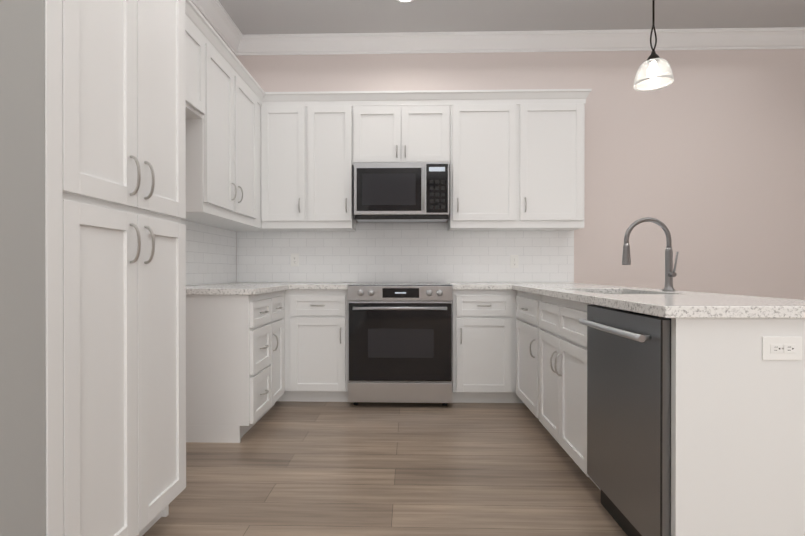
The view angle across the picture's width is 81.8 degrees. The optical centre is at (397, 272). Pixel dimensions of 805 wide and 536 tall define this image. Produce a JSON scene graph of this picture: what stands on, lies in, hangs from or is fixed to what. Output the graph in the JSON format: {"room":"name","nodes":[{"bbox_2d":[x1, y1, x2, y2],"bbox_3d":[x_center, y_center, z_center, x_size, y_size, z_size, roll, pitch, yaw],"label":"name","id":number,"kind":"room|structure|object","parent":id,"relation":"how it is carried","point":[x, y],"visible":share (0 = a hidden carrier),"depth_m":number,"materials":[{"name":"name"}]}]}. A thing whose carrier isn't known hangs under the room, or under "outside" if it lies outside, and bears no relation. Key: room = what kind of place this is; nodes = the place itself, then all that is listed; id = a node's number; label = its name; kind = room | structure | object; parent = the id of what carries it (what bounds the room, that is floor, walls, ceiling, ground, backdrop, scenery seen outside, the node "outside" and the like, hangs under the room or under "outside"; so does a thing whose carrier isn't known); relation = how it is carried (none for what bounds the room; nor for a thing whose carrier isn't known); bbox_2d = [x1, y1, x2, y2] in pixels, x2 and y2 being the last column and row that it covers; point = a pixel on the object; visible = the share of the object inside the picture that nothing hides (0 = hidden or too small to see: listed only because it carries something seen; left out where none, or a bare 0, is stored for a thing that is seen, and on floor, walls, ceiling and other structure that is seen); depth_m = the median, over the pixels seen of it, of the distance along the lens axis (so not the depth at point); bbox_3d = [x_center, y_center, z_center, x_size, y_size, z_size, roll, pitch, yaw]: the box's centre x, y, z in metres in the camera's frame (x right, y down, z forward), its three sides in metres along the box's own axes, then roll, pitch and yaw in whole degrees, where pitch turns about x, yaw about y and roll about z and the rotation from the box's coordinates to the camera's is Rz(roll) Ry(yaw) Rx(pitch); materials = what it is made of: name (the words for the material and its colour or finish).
{"room":"kitchen","nodes":[
{"label":"kitchen","id":0,"kind":"room"},
{"bbox_2d":[0,0,45,535],"bbox_3d":[-2.326,-0.511,-1.042,2.746,3.050,4.512,0,0,1],"label":"wall","id":1,"kind":"structure","parent":0,"point":[22,314],"depth_m":1.11,"materials":[{"name":"grey paint"}]},
{"bbox_2d":[143,401,626,535],"bbox_3d":[0.640,1.058,0.427,8.600,0.100,7.590,0,0,1],"label":"floor","id":2,"kind":"structure","parent":0,"point":[288,468],"depth_m":2.26,"materials":[{"name":"wood"}]},
{"bbox_2d":[44,0,185,535],"bbox_3d":[-1.173,-0.224,1.556,0.653,2.456,0.736,0,0,1],"label":"pantry cabinet","id":3,"kind":"object","parent":2,"relation":"on","point":[115,260],"visible":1,"depth_m":1.47,"materials":[{"name":"white wood"}]},
{"bbox_2d":[186,293,270,442],"bbox_3d":[-1.138,0.565,2.916,0.653,0.870,0.379,0,0,1],"label":"base cabinet","id":4,"kind":"object","parent":2,"relation":"on","point":[228,369],"visible":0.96,"depth_m":2.73,"materials":[{"name":"white wood"}]},
{"bbox_2d":[186,283,289,294],"bbox_3d":[-1.129,0.110,3.406,0.646,0.035,1.413,0,0,1],"label":"countertop","id":5,"kind":"structure","parent":4,"relation":"on","point":[224,288],"depth_m":2.87,"materials":[{"name":"white stone"}]},
{"bbox_2d":[257,290,284,421],"bbox_3d":[-1.128,0.563,3.310,0.653,0.870,0.408,0,0,1],"label":"base cabinet","id":6,"kind":"object","parent":2,"relation":"on","point":[277,323],"depth_m":3.28,"materials":[{"name":"white wood"}]},
{"bbox_2d":[277,289,347,401],"bbox_3d":[-0.903,0.561,3.782,1.078,0.870,0.653,0,0,1],"label":"base cabinet","id":7,"kind":"object","parent":2,"relation":"on","point":[316,345],"visible":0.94,"depth_m":3.49,"materials":[{"name":"white wood"}]},
{"bbox_2d":[290,283,351,288],"bbox_3d":[-0.571,0.109,3.773,0.422,0.035,0.651,0,0,1],"label":"countertop","id":8,"kind":"structure","parent":7,"relation":"on","point":[292,285],"depth_m":3.46,"materials":[{"name":"white stone"}]},
{"bbox_2d":[348,282,452,405],"bbox_3d":[0.026,0.542,3.694,0.770,0.910,0.704,0,0,1],"label":"range","id":9,"kind":"object","parent":2,"relation":"on","point":[399,342],"visible":1,"depth_m":3.40,"materials":[{"name":"silver metal"}]},
{"bbox_2d":[452,290,522,402],"bbox_3d":[0.959,0.562,3.734,1.077,0.870,0.653,0,0,1],"label":"base cabinet","id":10,"kind":"object","parent":2,"relation":"on","point":[483,346],"visible":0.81,"depth_m":3.46,"materials":[{"name":"white wood"}]},
{"bbox_2d":[449,283,509,289],"bbox_3d":[0.626,0.109,3.742,0.422,0.035,0.651,0,0,1],"label":"countertop","id":11,"kind":"structure","parent":10,"relation":"on","point":[456,286],"depth_m":3.43,"materials":[{"name":"white stone"}]},
{"bbox_2d":[516,291,540,418],"bbox_3d":[1.154,0.564,3.139,0.655,0.870,0.634,0,0,1],"label":"base cabinet","id":12,"kind":"object","parent":2,"relation":"on","point":[527,349],"visible":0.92,"depth_m":3.09,"materials":[{"name":"white wood"}]},
{"bbox_2d":[510,283,804,317],"bbox_3d":[1.156,0.113,2.708,0.666,0.035,2.691,0,0,1],"label":"countertop","id":13,"kind":"structure","parent":12,"relation":"on","point":[670,304],"depth_m":1.63,"materials":[{"name":"white stone"}]},
{"bbox_2d":[622,217,678,290],"bbox_3d":[1.292,-0.093,2.374,0.267,0.380,0.094,0,0,1],"label":"faucet","id":14,"kind":"object","parent":13,"relation":"on","point":[670,273],"visible":1,"depth_m":2.38,"materials":[{"name":"silver metal"}]},
{"bbox_2d":[539,295,600,490],"bbox_3d":[1.136,0.566,2.420,0.655,0.870,0.802,0,0,1],"label":"base cabinet","id":15,"kind":"object","parent":2,"relation":"on","point":[563,375],"visible":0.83,"depth_m":2.35,"materials":[{"name":"white wood"}]},
{"bbox_2d":[579,305,670,535],"bbox_3d":[1.103,0.570,1.718,0.681,0.868,0.598,0,0,1],"label":"dishwasher","id":16,"kind":"object","parent":2,"relation":"on","point":[629,413],"visible":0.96,"depth_m":1.62,"materials":[{"name":"grey metal"}]},
{"bbox_2d":[219,0,804,34],"bbox_3d":[0.640,-2.092,0.415,8.600,0.100,7.590,0,0,1],"label":"ceiling","id":17,"kind":"structure","parent":0,"point":[308,16],"depth_m":3.71,"materials":[{"name":"grey paint"}]},
{"bbox_2d":[396,0,413,2],"bbox_3d":[0.058,-2.049,3.446,0.170,0.007,0.170,0,0,1],"label":"recessed light","id":18,"kind":"object","parent":17,"relation":"in","point":[404,1],"visible":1,"depth_m":3.51,"materials":[{"name":"white plastic"}]},
{"bbox_2d":[191,0,804,55],"bbox_3d":[1.703,-1.974,0.313,6.470,0.135,7.440,0,0,1],"label":"crown molding","id":19,"kind":"structure","parent":17,"relation":"attached to","point":[214,13],"depth_m":3.99,"materials":[{"name":"white wood"}]},
{"bbox_2d":[634,0,673,90],"bbox_3d":[1.272,-1.491,2.307,0.176,1.114,0.176,0,0,1],"label":"pendant light","id":20,"kind":"object","parent":17,"relation":"hanging from","point":[654,71],"visible":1,"depth_m":2.29,"materials":[{"name":"white glass"}]},
{"bbox_2d":[236,49,804,299],"bbox_3d":[0.795,-0.530,4.123,8.720,3.050,0.120,0,0,1],"label":"wall","id":21,"kind":"structure","parent":0,"point":[701,157],"depth_m":4.02,"materials":[{"name":"beige paint"}]},
{"bbox_2d":[261,106,355,231],"bbox_3d":[-0.738,-0.857,3.913,0.743,0.995,0.353,0,0,1],"label":"upper cabinet","id":22,"kind":"object","parent":21,"relation":"attached to","point":[307,176],"visible":0.98,"depth_m":3.78,"materials":[{"name":"white wood"}]},
{"bbox_2d":[352,105,449,166],"bbox_3d":[0.032,-1.115,3.892,0.794,0.478,0.353,0,0,1],"label":"upper cabinet","id":23,"kind":"object","parent":21,"relation":"attached to","point":[418,133],"visible":0.94,"depth_m":3.76,"materials":[{"name":"white wood"}]},
{"bbox_2d":[354,162,448,222],"bbox_3d":[0.035,-0.649,3.854,0.759,0.451,0.432,0,0,1],"label":"microwave","id":24,"kind":"object","parent":23,"relation":"attached to","point":[396,192],"visible":1,"depth_m":3.69,"materials":[{"name":"silver metal"}]},
{"bbox_2d":[237,223,573,282],"bbox_3d":[0.055,-0.173,4.077,2.958,0.524,0.008,0,0,1],"label":"tile backsplash","id":25,"kind":"structure","parent":21,"relation":"attached to","point":[401,252],"depth_m":4.07,"materials":[{"name":"white tile"}]},
{"bbox_2d":[291,253,298,265],"bbox_3d":[-0.906,-0.110,4.095,0.070,0.115,0.006,0,0,1],"label":"electrical outlet","id":26,"kind":"object","parent":25,"relation":"attached to","point":[294,259],"visible":1,"depth_m":4.09,"materials":[{"name":"white plastic"}]},
{"bbox_2d":[510,255,517,267],"bbox_3d":[1.018,-0.095,4.045,0.070,0.115,0.006,0,0,1],"label":"electrical outlet","id":27,"kind":"object","parent":25,"relation":"attached to","point":[513,261],"visible":1,"depth_m":4.04,"materials":[{"name":"white plastic"}]},
{"bbox_2d":[447,103,584,230],"bbox_3d":[0.969,-0.856,3.869,1.076,0.995,0.353,0,0,1],"label":"upper cabinet","id":28,"kind":"object","parent":21,"relation":"attached to","point":[515,167],"visible":1,"depth_m":3.73,"materials":[{"name":"white wood"}]},
{"bbox_2d":[265,89,591,105],"bbox_3d":[0.214,-1.406,3.745,2.658,0.106,0.040,0,0,1],"label":"crown molding","id":29,"kind":"structure","parent":28,"relation":"on","point":[513,96],"depth_m":3.74,"materials":[{"name":"white wood"}]},
{"bbox_2d":[671,318,804,535],"bbox_3d":[1.179,0.566,2.722,0.616,0.868,2.666,0,0,1],"label":"peninsula end panel","id":30,"kind":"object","parent":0,"point":[737,435],"depth_m":1.39,"materials":[{"name":"white paint"}]},
{"bbox_2d":[762,337,801,359],"bbox_3d":[1.147,0.227,1.384,0.115,0.070,0.006,0,0,1],"label":"outlet","id":31,"kind":"object","parent":30,"relation":"attached to","point":[781,348],"visible":1,"depth_m":1.38,"materials":[{"name":"white plastic"}]},
{"bbox_3d":[-1.534,-0.525,2.644,0.120,3.050,2.957,0,0,1],"label":"wall","id":32,"kind":"structure","parent":0,"visible":0},
{"bbox_2d":[185,19,204,118],"bbox_3d":[-1.283,-1.123,2.324,0.373,0.450,0.798,0,0,1],"label":"upper cabinet","id":33,"kind":"object","parent":32,"relation":"attached to","point":[195,71],"visible":0.25,"depth_m":2.60,"materials":[{"name":"white wood"}]},
{"bbox_2d":[181,219,235,285],"bbox_3d":[-1.448,-0.133,3.426,0.008,0.449,1.369,0,0,1],"label":"tile backsplash","id":34,"kind":"structure","parent":32,"relation":"attached to","point":[210,254],"depth_m":3.56,"materials":[{"name":"white tile"}]},
{"bbox_2d":[183,43,258,226],"bbox_3d":[-1.278,-0.854,3.182,0.338,0.996,0.913,0,0,1],"label":"upper cabinet","id":35,"kind":"object","parent":32,"relation":"attached to","point":[223,163],"depth_m":3.02,"materials":[{"name":"white wood"}]},
{"bbox_2d":[185,0,264,105],"bbox_3d":[-1.118,-1.403,2.836,0.040,0.106,1.830,0,0,1],"label":"crown molding","id":36,"kind":"structure","parent":35,"relation":"on","point":[196,20],"depth_m":2.94,"materials":[{"name":"white wood"}]},
{"bbox_2d":[218,105,271,231],"bbox_3d":[-1.261,-0.856,3.843,0.338,0.996,0.520,0,0,1],"label":"upper cabinet","id":37,"kind":"object","parent":32,"relation":"attached to","point":[238,229],"depth_m":3.78,"materials":[{"name":"white wood"}]}
]}

